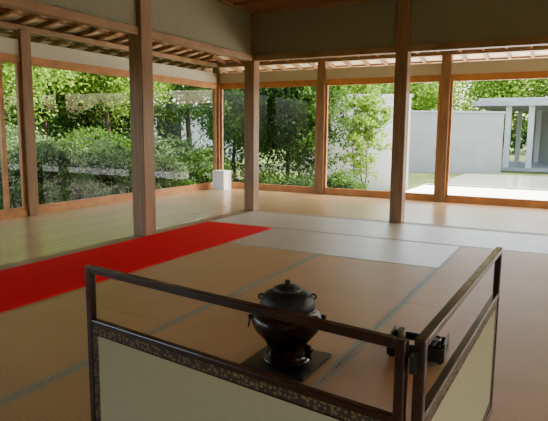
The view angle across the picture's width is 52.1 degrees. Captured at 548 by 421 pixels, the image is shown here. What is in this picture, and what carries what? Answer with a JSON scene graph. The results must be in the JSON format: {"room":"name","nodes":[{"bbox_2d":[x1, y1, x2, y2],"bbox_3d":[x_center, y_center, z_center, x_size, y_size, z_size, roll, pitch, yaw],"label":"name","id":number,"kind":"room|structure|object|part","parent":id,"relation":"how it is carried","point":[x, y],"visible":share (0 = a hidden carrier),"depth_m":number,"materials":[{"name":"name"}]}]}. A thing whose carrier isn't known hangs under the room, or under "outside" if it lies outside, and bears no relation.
{"room":"japanese tea room","nodes":[
{"label":"japanese tea room","id":0,"kind":"room"},
{"bbox_2d":[0,37,216,82],"bbox_3d":[-3.723,-1.627,4.768,0.050,0.170,11.620,5,9,28],"label":"wall","id":1,"kind":"structure","parent":0,"point":[7,45],"depth_m":7.26,"materials":[{"name":"paint"}]},
{"bbox_2d":[0,52,27,219],"bbox_3d":[-3.326,-0.872,5.640,0.070,2.100,1.810,5,9,28],"label":"window","id":2,"kind":"structure","parent":1,"relation":"in","point":[7,212],"depth_m":6.32,"materials":[{"name":"brown wood"}]},
{"bbox_2d":[31,57,132,213],"bbox_3d":[-2.401,-1.106,7.358,0.070,2.100,1.860,5,9,28],"label":"window","id":3,"kind":"structure","parent":1,"relation":"in","point":[39,62],"depth_m":7.18,"materials":[{"name":"brown wood"}]},
{"bbox_2d":[0,21,217,67],"bbox_3d":[-3.709,-1.842,4.759,0.100,0.060,11.670,5,9,28],"label":"trim","id":4,"kind":"structure","parent":1,"relation":"attached to","point":[3,25],"depth_m":7.18,"materials":[{"name":"brown wood"}]},
{"bbox_2d":[153,74,216,196],"bbox_3d":[-1.465,-1.342,9.098,0.070,2.100,1.860,5,9,28],"label":"window","id":5,"kind":"structure","parent":1,"relation":"in","point":[158,78],"depth_m":9.28,"materials":[{"name":"brown wood"}]},
{"bbox_2d":[31,0,250,54],"bbox_3d":[-2.475,-1.703,2.799,0.060,0.690,9.370,5,9,28],"label":"wall","id":6,"kind":"structure","parent":0,"point":[212,22],"depth_m":5.71,"materials":[{"name":"beige paint"}]},
{"bbox_2d":[215,0,252,13],"bbox_3d":[-2.437,-1.855,2.758,0.025,0.035,9.370,5,9,28],"label":"trim","id":7,"kind":"structure","parent":6,"relation":"attached to","point":[220,1],"depth_m":6.46,"materials":[{"name":"brown wood"}]},
{"bbox_2d":[153,86,209,106],"bbox_3d":[-3.994,-5.890,28.368,6.700,1.500,6.400,-1,8,-10],"label":"roof","id":8,"kind":"structure","parent":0,"point":[183,86],"depth_m":25.63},
{"bbox_2d":[0,188,547,265],"bbox_3d":[0.616,0.650,2.799,10.020,0.055,11.720,5,9,28],"label":"floor","id":9,"kind":"structure","parent":0,"point":[510,218],"depth_m":6.78,"materials":[{"name":"brown wood"}]},
{"bbox_2d":[13,28,38,215],"bbox_3d":[-2.869,-0.997,6.487,0.130,2.120,0.130,5,9,28],"label":"post","id":10,"kind":"object","parent":9,"relation":"on","point":[23,35],"visible":0.79,"depth_m":6.44,"materials":[{"name":"brown wood"}]},
{"bbox_2d":[213,66,222,169],"bbox_3d":[-0.996,-1.470,9.966,0.130,2.120,0.130,5,9,28],"label":"post","id":11,"kind":"object","parent":9,"relation":"on","point":[217,70],"visible":0.26,"depth_m":9.88,"materials":[{"name":"brown wood"}]},
{"bbox_2d":[212,170,230,189],"bbox_3d":[-0.906,-0.531,9.725,0.230,0.330,0.230,5,9,28],"label":"lantern","id":12,"kind":"object","parent":9,"relation":"on","point":[221,178],"visible":1,"depth_m":9.65,"materials":[{"name":"white"}]},
{"bbox_2d":[315,60,327,193],"bbox_3d":[0.768,-1.324,9.037,0.130,2.120,0.130,5,9,28],"label":"post","id":13,"kind":"object","parent":9,"relation":"on","point":[322,65],"visible":0.82,"depth_m":8.97,"materials":[{"name":"brown wood"}]},
{"bbox_2d":[435,53,452,201],"bbox_3d":[2.471,-1.183,8.139,0.130,2.120,0.130,5,9,28],"label":"post","id":14,"kind":"object","parent":9,"relation":"on","point":[447,59],"visible":0.81,"depth_m":8.08,"materials":[{"name":"brown wood"}]},
{"bbox_2d":[226,0,351,10],"bbox_3d":[1.037,-1.622,0.863,8.010,0.130,9.470,5,9,28],"label":"ceiling","id":15,"kind":"structure","parent":0,"point":[254,5],"depth_m":6.37,"materials":[{"name":"brown wood"}]},
{"bbox_2d":[220,58,547,82],"bbox_3d":[3.387,-1.954,7.542,9.920,0.170,0.050,5,9,28],"label":"wall","id":16,"kind":"structure","parent":0,"point":[531,64],"depth_m":8.36,"materials":[{"name":"paint"}]},
{"bbox_2d":[220,80,316,193],"bbox_3d":[-0.114,-1.387,9.503,1.870,2.100,0.070,5,9,28],"label":"window","id":17,"kind":"structure","parent":16,"relation":"in","point":[297,83],"depth_m":9.43,"materials":[{"name":"brown wood"}]},
{"bbox_2d":[323,75,440,200],"bbox_3d":[1.620,-1.244,8.589,1.800,2.100,0.070,5,9,28],"label":"window","id":18,"kind":"structure","parent":16,"relation":"in","point":[426,78],"depth_m":8.65,"materials":[{"name":"brown wood"}]},
{"bbox_2d":[218,45,547,67],"bbox_3d":[3.411,-2.166,7.500,9.870,0.060,0.100,5,9,28],"label":"trim","id":19,"kind":"structure","parent":16,"relation":"attached to","point":[541,47],"depth_m":8.31,"materials":[{"name":"brown wood"}]},
{"bbox_2d":[0,8,547,72],"bbox_3d":[0.324,-1.716,3.207,11.260,0.694,12.720,5,9,28],"label":"rafters","id":20,"kind":"object","parent":19,"relation":"on","point":[4,12],"visible":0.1,"depth_m":7.99,"materials":[{"name":"brown wood"}]},
{"bbox_2d":[203,54,215,70],"bbox_3d":[-0.961,-2.561,9.142,0.042,0.694,4.780,-2,8,-17],"label":"rafter","id":21,"kind":"object","parent":20,"relation":"attached to","point":[213,55],"visible":0.25,"depth_m":9.46,"materials":[{"name":"brown wood"}]},
{"bbox_2d":[0,7,547,72],"bbox_3d":[0.325,-1.762,3.200,11.260,0.676,12.720,5,9,28],"label":"boards","id":22,"kind":"object","parent":20,"relation":"on","point":[11,17],"visible":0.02,"depth_m":8.01,"materials":[{"name":"brown wood"}]},
{"bbox_2d":[444,71,547,208],"bbox_3d":[3.336,-1.101,7.685,1.830,2.100,0.070,5,9,28],"label":"window","id":23,"kind":"structure","parent":16,"relation":"in","point":[529,74],"depth_m":7.85,"materials":[{"name":"brown wood"}]},
{"bbox_2d":[256,0,547,54],"bbox_3d":[3.219,-1.970,5.057,7.910,0.690,0.060,5,9,28],"label":"wall","id":24,"kind":"structure","parent":0,"point":[371,24],"depth_m":6.06,"materials":[{"name":"beige paint"}]},
{"bbox_2d":[255,0,387,13],"bbox_3d":[3.213,-2.120,4.991,7.880,0.035,0.025,5,9,28],"label":"trim","id":25,"kind":"structure","parent":24,"relation":"attached to","point":[352,1],"depth_m":6.42,"materials":[{"name":"brown wood"}]},
{"bbox_3d":[0.636,0.808,2.753,10.120,0.244,11.820,5,9,28],"label":"floor","id":26,"kind":"structure","parent":0,"visible":0},
{"bbox_2d":[0,298,170,402],"bbox_3d":[-1.418,0.698,2.328,0.962,0.056,1.927,5,9,28],"label":"mat","id":27,"kind":"object","parent":26,"relation":"on","point":[43,340],"visible":0.6,"depth_m":2.71,"materials":[{"name":"beige wicker"}]},
{"bbox_2d":[0,210,255,270],"bbox_3d":[-2.479,0.573,3.150,0.140,0.055,9.440,5,9,28],"label":"trim","id":28,"kind":"structure","parent":26,"relation":"on","point":[59,254],"depth_m":4.95,"materials":[{"name":"brown wood"}]},
{"bbox_2d":[128,0,155,235],"bbox_3d":[-1.240,-0.977,5.258,0.156,2.450,0.156,5,9,28],"label":"post","id":29,"kind":"object","parent":28,"relation":"on","point":[140,46],"visible":0.93,"depth_m":5.22,"materials":[{"name":"brown wood"}]},
{"bbox_2d":[244,11,258,210],"bbox_3d":[-0.280,-1.219,7.042,0.140,2.450,0.140,5,9,28],"label":"post","id":30,"kind":"object","parent":28,"relation":"on","point":[251,68],"visible":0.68,"depth_m":7.01,"materials":[{"name":"brown wood"}]},
{"bbox_2d":[0,323,343,420],"bbox_3d":[-0.567,0.768,1.879,0.962,0.056,1.927,5,9,28],"label":"mat","id":31,"kind":"object","parent":26,"relation":"on","point":[65,397],"visible":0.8,"depth_m":2.25,"materials":[{"name":"beige wicker"}]},
{"bbox_2d":[240,346,330,381],"bbox_3d":[0.055,0.656,2.455,0.300,0.016,0.300,5,9,28],"label":"board","id":32,"kind":"object","parent":31,"relation":"on","point":[301,373],"visible":0.55,"depth_m":2.37,"materials":[{"name":"black paint"}]},
{"bbox_2d":[248,279,325,367],"bbox_3d":[0.056,0.473,2.428,0.318,0.355,0.302,5,9,28],"label":"kettle","id":33,"kind":"object","parent":32,"relation":"on","point":[287,346],"visible":0.84,"depth_m":2.35,"materials":[{"name":"brown metal"}]},
{"bbox_2d":[49,243,317,322],"bbox_3d":[-0.510,0.468,4.015,0.962,0.056,1.927,5,9,28],"label":"mat","id":34,"kind":"object","parent":26,"relation":"on","point":[225,269],"visible":0.6,"depth_m":3.81,"materials":[{"name":"beige wicker"}]},
{"bbox_2d":[213,211,386,235],"bbox_3d":[0.282,0.153,6.305,1.738,0.056,0.962,5,9,28],"label":"mat","id":35,"kind":"object","parent":26,"relation":"on","point":[255,218],"visible":0.6,"depth_m":6.25,"materials":[{"name":"beige wicker"}]},
{"bbox_2d":[173,254,436,358],"bbox_3d":[0.341,0.539,3.567,0.962,0.056,1.927,5,9,28],"label":"mat","id":36,"kind":"object","parent":26,"relation":"on","point":[360,293],"visible":0.64,"depth_m":3.47,"materials":[{"name":"beige wicker"}]},
{"bbox_2d":[226,227,459,268],"bbox_3d":[0.597,0.332,5.056,1.927,0.056,0.962,5,9,28],"label":"mat","id":37,"kind":"object","parent":26,"relation":"on","point":[423,254],"visible":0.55,"depth_m":4.97,"materials":[{"name":"beige wicker"}]},
{"bbox_2d":[256,210,547,235],"bbox_3d":[3.232,0.312,5.365,7.840,0.055,0.130,5,9,28],"label":"trim","id":38,"kind":"structure","parent":26,"relation":"on","point":[256,210],"depth_m":6.25,"materials":[{"name":"brown wood"}]},
{"bbox_2d":[389,0,410,222],"bbox_3d":[1.396,-1.081,6.158,0.140,2.450,0.140,5,9,28],"label":"post","id":39,"kind":"object","parent":38,"relation":"on","point":[402,54],"visible":1,"depth_m":6.11,"materials":[{"name":"brown wood"}]},
{"bbox_2d":[315,302,547,420],"bbox_3d":[0.739,0.724,2.274,0.962,0.056,1.927,5,9,28],"label":"mat","id":40,"kind":"object","parent":26,"relation":"on","point":[366,375],"visible":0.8,"depth_m":2.40,"materials":[{"name":"beige wicker"}]},
{"bbox_2d":[85,247,502,420],"bbox_3d":[0.088,0.453,1.766,1.034,0.610,1.050,5,9,28],"label":"screen","id":41,"kind":"object","parent":40,"relation":"on","point":[134,375],"visible":1,"depth_m":1.41,"materials":[{"name":"brown paint"}]},
{"bbox_3d":[-0.148,0.576,1.399,0.893,0.357,0.016,6,10,35],"label":"trim","id":42,"kind":"part","parent":41,"relation":"part of","materials":[{"name":"brown paint"}]},
{"bbox_3d":[-0.147,0.504,1.389,0.983,0.610,0.022,6,10,35],"label":"frame","id":43,"kind":"part","parent":41,"relation":"part of","materials":[{"name":"brown paint"}]},
{"bbox_3d":[0.528,0.488,1.548,0.022,0.610,1.025,5,9,29],"label":"frame","id":44,"kind":"part","parent":41,"relation":"part of","materials":[{"name":"brown paint"}]},
{"bbox_3d":[0.528,0.560,1.558,0.016,0.357,0.935,5,9,29],"label":"trim","id":45,"kind":"part","parent":41,"relation":"part of","materials":[{"name":"beige paper"}]},
{"bbox_2d":[386,325,448,364],"bbox_3d":[0.655,0.607,2.543,0.250,0.100,0.170,4,9,24],"label":"tray","id":46,"kind":"object","parent":40,"relation":"on","point":[438,349],"visible":0.62,"depth_m":2.48,"materials":[{"name":"black paint"}]},
{"bbox_2d":[428,335,441,348],"bbox_3d":[0.706,0.604,2.509,0.084,0.076,0.084,4,9,24],"label":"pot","id":47,"kind":"object","parent":46,"relation":"on","point":[436,343],"depth_m":2.47,"materials":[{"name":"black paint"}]},
{"bbox_2d":[359,222,547,254],"bbox_3d":[1.902,0.287,5.452,1.927,0.056,0.962,5,9,28],"label":"mat","id":48,"kind":"object","parent":26,"relation":"on","point":[529,243],"visible":0.7,"depth_m":5.45,"materials":[{"name":"beige wicker"}]},
{"bbox_2d":[404,246,547,323],"bbox_3d":[1.647,0.495,3.962,0.962,0.056,1.927,5,9,28],"label":"mat","id":49,"kind":"object","parent":26,"relation":"on","point":[524,275],"visible":0.78,"depth_m":3.74,"materials":[{"name":"beige wicker"}]},
{"bbox_3d":[-3.549,0.978,0.201,0.773,0.056,1.927,5,9,28],"label":"mat","id":50,"kind":"object","parent":26,"relation":"on","visible":0},
{"bbox_2d":[0,221,271,311],"bbox_3d":[-2.253,0.627,2.544,0.810,0.008,7.980,5,9,28],"label":"carpet","id":51,"kind":"object","parent":50,"relation":"on","point":[22,285],"visible":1,"depth_m":4.33,"materials":[{"name":"fabric"}]},
{"label":"outside","id":52,"kind":"structure","parent":0,"visible":0},
{"bbox_2d":[53,137,547,189],"bbox_3d":[11.750,-1.435,22.075,180.000,0.300,170.000,5,9,28],"label":"ground","id":53,"kind":"structure","parent":52,"point":[415,180],"depth_m":19.75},
{"bbox_2d":[2,76,16,128],"bbox_3d":[-10.113,-3.873,16.974,5.754,5.617,5.518,5,9,31],"label":"tree","id":54,"kind":"object","parent":53,"relation":"on","point":[2,76],"visible":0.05,"depth_m":17.55,"materials":[{"name":"green plant"}]},
{"bbox_2d":[5,122,53,146],"bbox_3d":[-5.157,-0.952,10.638,2.277,1.648,2.238,5,9,30],"label":"clipped shrub","id":55,"kind":"object","parent":53,"relation":"on","point":[10,132],"visible":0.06,"depth_m":10.31,"materials":[{"name":"green plant"}]},
{"bbox_2d":[0,179,74,209],"bbox_3d":[-3.546,-0.120,8.279,1.201,0.712,1.238,-3,9,-23],"label":"clipped shrub","id":56,"kind":"object","parent":53,"relation":"on","point":[44,197],"visible":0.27,"depth_m":8.15,"materials":[{"name":"green plant"}]},
{"bbox_2d":[2,62,93,130],"bbox_3d":[-5.689,-2.876,11.410,4.172,5.221,4.359,-1,8,-10],"label":"maple tree","id":57,"kind":"object","parent":53,"relation":"on","point":[6,67],"visible":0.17,"depth_m":11.40,"materials":[{"name":"green plant"}]},
{"bbox_2d":[0,127,98,200],"bbox_3d":[-3.967,-0.667,9.359,1.909,1.459,1.983,-5,9,-32],"label":"clipped shrub","id":58,"kind":"object","parent":53,"relation":"on","point":[53,161],"visible":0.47,"depth_m":8.93,"materials":[{"name":"green plant"}]},
{"bbox_2d":[3,67,120,139],"bbox_3d":[-5.941,-3.452,14.739,4.904,5.432,4.798,1,8,2],"label":"maple tree","id":59,"kind":"object","parent":53,"relation":"on","point":[44,116],"visible":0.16,"depth_m":14.57,"materials":[{"name":"green plant"}]},
{"bbox_2d":[49,174,117,200],"bbox_3d":[-3.228,-0.272,9.138,1.353,0.778,1.315,5,9,31],"label":"clipped shrub","id":60,"kind":"object","parent":53,"relation":"on","point":[83,190],"visible":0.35,"depth_m":8.89,"materials":[{"name":"green plant"}]},
{"bbox_2d":[41,91,128,133],"bbox_3d":[-6.054,-3.966,18.069,4.728,5.521,4.882,6,10,34],"label":"tree","id":61,"kind":"object","parent":53,"relation":"on","point":[53,91],"visible":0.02,"depth_m":18.06,"materials":[{"name":"green plant"}]},
{"bbox_2d":[51,126,131,163],"bbox_3d":[-3.648,-0.968,11.444,2.411,1.491,2.289,5,9,28],"label":"clipped shrub","id":62,"kind":"object","parent":53,"relation":"on","point":[82,141],"visible":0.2,"depth_m":11.03,"materials":[{"name":"green plant"}]},
{"bbox_2d":[54,123,130,150],"bbox_3d":[-4.098,-1.185,12.671,2.091,1.576,2.028,-7,11,-42],"label":"clipped shrub","id":63,"kind":"object","parent":53,"relation":"on","point":[78,132],"visible":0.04,"depth_m":12.56,"materials":[{"name":"green plant"}]},
{"bbox_2d":[63,140,131,190],"bbox_3d":[-3.270,-0.677,10.280,1.842,1.251,1.864,-1,8,-8],"label":"clipped shrub","id":64,"kind":"object","parent":53,"relation":"on","point":[113,167],"visible":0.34,"depth_m":9.82,"materials":[{"name":"green plant"}]},
{"bbox_2d":[34,73,173,143],"bbox_3d":[-5.003,-3.270,16.606,4.578,4.962,4.457,-2,8,-19],"label":"tree","id":65,"kind":"object","parent":53,"relation":"on","point":[125,119],"visible":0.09,"depth_m":16.06,"materials":[{"name":"green plant"}]},
{"bbox_2d":[42,68,180,135],"bbox_3d":[-4.021,-2.942,14.111,3.384,4.629,3.273,4,9,24],"label":"maple tree","id":66,"kind":"object","parent":53,"relation":"on","point":[117,85],"visible":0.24,"depth_m":13.87,"materials":[{"name":"green plant"}]},
{"bbox_2d":[108,170,161,194],"bbox_3d":[-2.508,-0.366,10.000,1.254,0.722,1.223,-1,8,-8],"label":"clipped shrub","id":67,"kind":"object","parent":53,"relation":"on","point":[126,188],"visible":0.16,"depth_m":9.73,"materials":[{"name":"green plant"}]},
{"bbox_2d":[126,152,197,188],"bbox_3d":[-2.287,-0.648,10.966,1.538,1.027,1.636,-2,8,-19],"label":"clipped shrub","id":68,"kind":"object","parent":53,"relation":"on","point":[165,172],"visible":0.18,"depth_m":10.67,"materials":[{"name":"green plant"}]},
{"bbox_2d":[123,77,231,146],"bbox_3d":[-2.507,-3.417,16.006,3.962,5.069,4.003,3,8,19],"label":"tree","id":69,"kind":"object","parent":53,"relation":"on","point":[177,90],"visible":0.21,"depth_m":15.38,"materials":[{"name":"green plant"}]},
{"bbox_2d":[160,175,198,187],"bbox_3d":[-1.851,-0.408,10.775,1.141,0.598,1.159,7,10,39],"label":"clipped shrub","id":70,"kind":"object","parent":53,"relation":"on","point":[175,183],"visible":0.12,"depth_m":10.55,"materials":[{"name":"green plant"}]},
{"bbox_2d":[154,130,208,165],"bbox_3d":[-2.199,-1.012,12.046,1.925,1.448,1.879,8,11,44],"label":"clipped shrub","id":71,"kind":"object","parent":53,"relation":"on","point":[168,147],"visible":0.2,"depth_m":11.64,"materials":[{"name":"green plant"}]},
{"bbox_2d":[154,107,243,160],"bbox_3d":[-4.011,-3.959,28.639,5.500,2.600,5.000,-1,8,-10],"label":"wall","id":72,"kind":"structure","parent":53,"relation":"on","point":[195,135],"depth_m":26.20,"materials":[{"name":"white paint"}]},
{"bbox_2d":[157,115,232,139],"bbox_3d":[-3.673,-3.857,26.134,3.500,1.100,0.033,-1,8,-10],"label":"windows","id":73,"kind":"structure","parent":72,"relation":"in","point":[166,128],"depth_m":25.93,"materials":[{"name":"clear glass"}]},
{"bbox_2d":[175,142,238,183],"bbox_3d":[-1.437,-0.818,11.530,1.396,1.220,1.440,3,8,18],"label":"clipped shrub","id":74,"kind":"object","parent":53,"relation":"on","point":[202,161],"visible":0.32,"depth_m":11.17,"materials":[{"name":"green plant"}]},
{"bbox_2d":[183,85,286,181],"bbox_3d":[-0.796,-2.437,12.666,2.528,4.088,2.504,7,10,40],"label":"maple tree","id":75,"kind":"object","parent":53,"relation":"on","point":[232,105],"visible":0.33,"depth_m":12.33,"materials":[{"name":"green plant"}]},
{"bbox_2d":[184,85,293,161],"bbox_3d":[-0.713,-3.031,15.263,3.174,4.543,3.226,8,11,42],"label":"tree","id":76,"kind":"object","parent":53,"relation":"on","point":[201,94],"visible":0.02,"depth_m":15.08,"materials":[{"name":"green plant"}]},
{"bbox_2d":[234,166,286,184],"bbox_3d":[-0.205,-0.624,11.728,1.326,0.793,1.221,5,9,28],"label":"clipped shrub","id":77,"kind":"object","parent":53,"relation":"on","point":[265,178],"visible":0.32,"depth_m":11.51,"materials":[{"name":"green plant"}]},
{"bbox_2d":[5,87,529,153],"bbox_3d":[16.918,-3.463,23.327,52.923,8.612,103.342,-7,11,-44],"label":"tree belt","id":78,"kind":"object","parent":53,"relation":"on","point":[524,134],"visible":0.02,"depth_m":42.02,"materials":[{"name":"green plant"}]},
{"bbox_2d":[238,85,345,178],"bbox_3d":[0.306,-2.417,12.448,2.422,4.127,2.418,-7,11,-42],"label":"tree","id":79,"kind":"object","parent":53,"relation":"on","point":[279,107],"visible":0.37,"depth_m":12.01,"materials":[{"name":"green plant"}]},
{"bbox_2d":[273,166,314,186],"bbox_3d":[0.577,-0.549,11.508,1.290,0.725,1.173,5,9,28],"label":"clipped shrub","id":80,"kind":"object","parent":53,"relation":"on","point":[298,180],"visible":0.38,"depth_m":11.29,"materials":[{"name":"green plant"}]},
{"bbox_2d":[273,85,351,174],"bbox_3d":[0.812,-2.903,15.198,2.882,4.333,2.742,7,10,39],"label":"tree","id":81,"kind":"object","parent":53,"relation":"on","point":[336,85],"visible":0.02,"depth_m":15.05,"materials":[{"name":"green plant"}]},
{"bbox_2d":[278,85,357,175],"bbox_3d":[0.944,-2.152,12.141,1.636,3.698,1.693,-3,9,-21],"label":"maple tree","id":82,"kind":"object","parent":53,"relation":"on","point":[308,92],"visible":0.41,"depth_m":11.81,"materials":[{"name":"green plant"}]},
{"bbox_2d":[327,164,370,189],"bbox_3d":[1.442,-0.583,11.601,1.156,0.774,1.218,5,9,28],"label":"clipped shrub","id":83,"kind":"object","parent":53,"relation":"on","point":[342,181],"visible":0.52,"depth_m":11.38,"materials":[{"name":"green plant"}]},
{"bbox_2d":[300,96,410,190],"bbox_3d":[1.957,-1.620,13.623,2.616,2.250,0.201,1,8,2],"label":"wall","id":84,"kind":"structure","parent":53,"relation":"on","point":[383,168],"depth_m":13.56,"materials":[{"name":"white paint"}]},
{"bbox_2d":[338,94,412,96],"bbox_3d":[1.967,-2.764,13.463,2.676,0.060,0.300,1,8,2],"label":"coping","id":85,"kind":"object","parent":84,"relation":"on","point":[383,95],"visible":0.36,"depth_m":13.29,"materials":[{"name":"white paint"}]},
{"bbox_2d":[338,84,392,183],"bbox_3d":[1.988,-1.762,12.322,1.336,2.895,1.324,-6,11,-40],"label":"clump","id":86,"kind":"object","parent":53,"relation":"on","point":[360,120],"visible":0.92,"depth_m":12.17,"materials":[{"name":"green plant"}]},
{"bbox_2d":[342,84,393,93],"bbox_3d":[3.214,-4.417,22.223,4.142,5.417,4.177,3,8,15],"label":"tree","id":87,"kind":"object","parent":53,"relation":"on","point":[386,90],"visible":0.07,"depth_m":21.26,"materials":[{"name":"green plant"}]},
{"bbox_2d":[378,81,476,110],"bbox_3d":[6.590,-4.578,25.607,4.687,4.852,4.707,-4,9,-29],"label":"tree","id":88,"kind":"object","parent":53,"relation":"on","point":[425,98],"visible":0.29,"depth_m":24.58,"materials":[{"name":"green plant"}]},
{"bbox_2d":[408,112,503,172],"bbox_3d":[5.758,-2.404,19.907,4.653,2.120,0.200,0,8,0],"label":"wall","id":89,"kind":"structure","parent":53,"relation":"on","point":[476,138],"depth_m":19.81,"materials":[{"name":"paint"}]},
{"bbox_2d":[411,110,505,112],"bbox_3d":[5.767,-3.483,19.755,4.713,0.060,0.300,0,8,0],"label":"coping","id":90,"kind":"object","parent":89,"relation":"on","point":[411,110],"visible":0.5,"depth_m":19.61},
{"bbox_2d":[405,185,547,200],"bbox_3d":[17.384,0.904,4.635,33.500,0.020,6.150,5,9,28],"label":"gravel yard","id":91,"kind":"structure","parent":53,"relation":"on","point":[429,189],"depth_m":13.28,"materials":[{"name":"white gravel"}]},
{"bbox_2d":[425,183,547,190],"bbox_3d":[18.890,0.509,7.431,33.500,0.050,0.150,5,9,28],"label":"pond edge","id":92,"kind":"object","parent":53,"relation":"on","point":[425,183],"visible":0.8,"depth_m":14.33,"materials":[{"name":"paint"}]},
{"bbox_2d":[437,78,547,160],"bbox_3d":[11.031,-5.572,26.964,6.721,6.521,6.345,-3,9,-20],"label":"maple tree","id":93,"kind":"object","parent":53,"relation":"on","point":[517,88],"visible":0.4,"depth_m":26.05,"materials":[{"name":"green plant"}]},
{"bbox_2d":[449,173,547,188],"bbox_3d":[20.248,0.215,9.748,33.300,0.010,5.150,5,9,28],"label":"pond","id":94,"kind":"structure","parent":53,"relation":"on","point":[517,181],"depth_m":16.68,"materials":[{"name":"grey liquid"}]},
{"bbox_2d":[472,97,547,171],"bbox_3d":[15.545,-2.805,21.104,14.600,2.750,6.200,5,9,28],"label":"pavilion","id":95,"kind":"object","parent":53,"relation":"on","point":[536,160],"visible":0.87,"depth_m":21.61,"materials":[{"name":"white paint"}]},
{"bbox_2d":[527,78,547,96],"bbox_3d":[14.929,-5.959,26.518,6.966,7.479,7.429,-4,9,-31],"label":"maple tree","id":96,"kind":"object","parent":53,"relation":"on","point":[545,78],"visible":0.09,"depth_m":26.05,"materials":[{"name":"green plant"}]},
{"bbox_3d":[-3.089,-0.510,1.822,0.140,2.450,0.140,5,9,28],"label":"post","id":97,"kind":"object","parent":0,"visible":0},
{"bbox_2d":[0,0,252,60],"bbox_3d":[-2.479,-1.326,2.852,0.100,0.070,9.370,5,9,28],"label":"lintel beam","id":98,"kind":"structure","parent":97,"relation":"attached to","point":[28,6],"depth_m":4.74,"materials":[{"name":"brown wood"}]},
{"bbox_3d":[4.846,-0.795,4.341,0.140,2.450,0.140,5,9,28],"label":"post","id":99,"kind":"object","parent":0,"visible":0},
{"bbox_2d":[255,36,547,61],"bbox_3d":[3.215,-1.594,5.110,7.910,0.070,0.100,5,9,28],"label":"lintel beam","id":100,"kind":"structure","parent":99,"relation":"attached to","point":[529,41],"depth_m":5.96,"materials":[{"name":"brown wood"}]}
]}

